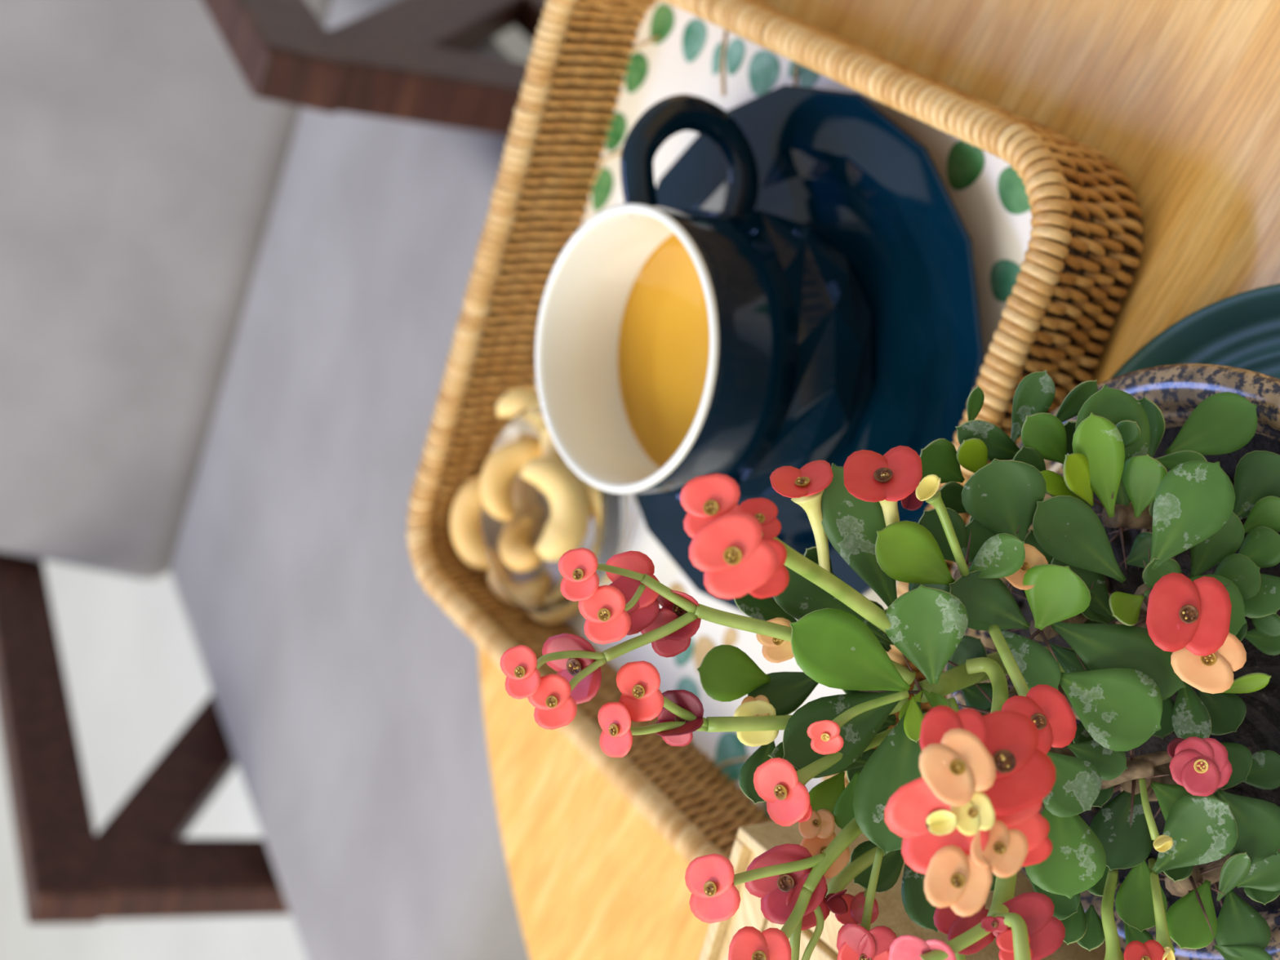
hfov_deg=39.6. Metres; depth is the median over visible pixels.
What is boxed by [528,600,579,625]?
nut
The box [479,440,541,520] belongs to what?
nut
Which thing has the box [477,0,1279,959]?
round table
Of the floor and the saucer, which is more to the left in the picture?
the floor
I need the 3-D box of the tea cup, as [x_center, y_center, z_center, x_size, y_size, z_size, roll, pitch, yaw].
[0.016,-0.048,0.548,0.090,0.067,0.111,-47,55,40]
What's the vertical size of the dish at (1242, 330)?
0.014 m
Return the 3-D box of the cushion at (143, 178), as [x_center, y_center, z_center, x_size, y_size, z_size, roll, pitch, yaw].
[-0.662,-0.255,1.552,0.355,0.629,0.645,46,124,41]
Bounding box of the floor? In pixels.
[0,26,533,959]
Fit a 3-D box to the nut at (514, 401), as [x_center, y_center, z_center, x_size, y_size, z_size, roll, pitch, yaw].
[-0.036,-0.019,0.646,0.017,0.025,0.032,-41,60,43]
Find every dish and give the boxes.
[480,404,636,614]
[1109,283,1279,379]
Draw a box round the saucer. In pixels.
[634,84,985,618]
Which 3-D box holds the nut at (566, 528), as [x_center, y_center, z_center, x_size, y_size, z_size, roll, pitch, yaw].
[-0.029,0.010,0.636,0.019,0.019,0.038,-20,75,49]
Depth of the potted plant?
0.36 m
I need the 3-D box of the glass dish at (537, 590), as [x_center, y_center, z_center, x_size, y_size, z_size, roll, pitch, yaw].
[-0.026,0.011,0.636,0.074,0.026,0.074,0,90,51]
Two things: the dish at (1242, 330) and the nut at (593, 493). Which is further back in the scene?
the nut at (593, 493)
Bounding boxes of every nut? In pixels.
[449,475,490,569]
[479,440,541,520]
[487,567,519,607]
[496,387,566,464]
[499,515,542,572]
[520,456,590,560]
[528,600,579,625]
[580,479,611,583]
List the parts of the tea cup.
handle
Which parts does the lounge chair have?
armrest, leg, armrest, leg, rail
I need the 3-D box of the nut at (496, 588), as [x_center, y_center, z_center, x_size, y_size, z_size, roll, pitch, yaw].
[-0.045,0.039,0.662,0.026,0.017,0.015,28,112,47]
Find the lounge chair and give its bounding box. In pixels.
[0,0,546,959]
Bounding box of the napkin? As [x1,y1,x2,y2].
[534,0,1032,808]
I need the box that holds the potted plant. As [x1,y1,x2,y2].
[499,363,1279,959]
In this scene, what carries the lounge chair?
on the floor
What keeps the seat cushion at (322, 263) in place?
on the lounge chair
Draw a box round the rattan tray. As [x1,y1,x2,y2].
[406,0,1142,865]
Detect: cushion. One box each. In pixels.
[0,0,331,579]
[169,0,529,959]
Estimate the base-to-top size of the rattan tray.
0.046 m
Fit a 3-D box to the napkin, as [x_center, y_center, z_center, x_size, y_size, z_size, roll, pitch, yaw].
[0.036,-0.024,0.585,0.223,0.004,0.227,39,119,44]
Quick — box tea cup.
[534,93,872,498]
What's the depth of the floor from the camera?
2.77 m
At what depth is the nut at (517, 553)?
0.65 m

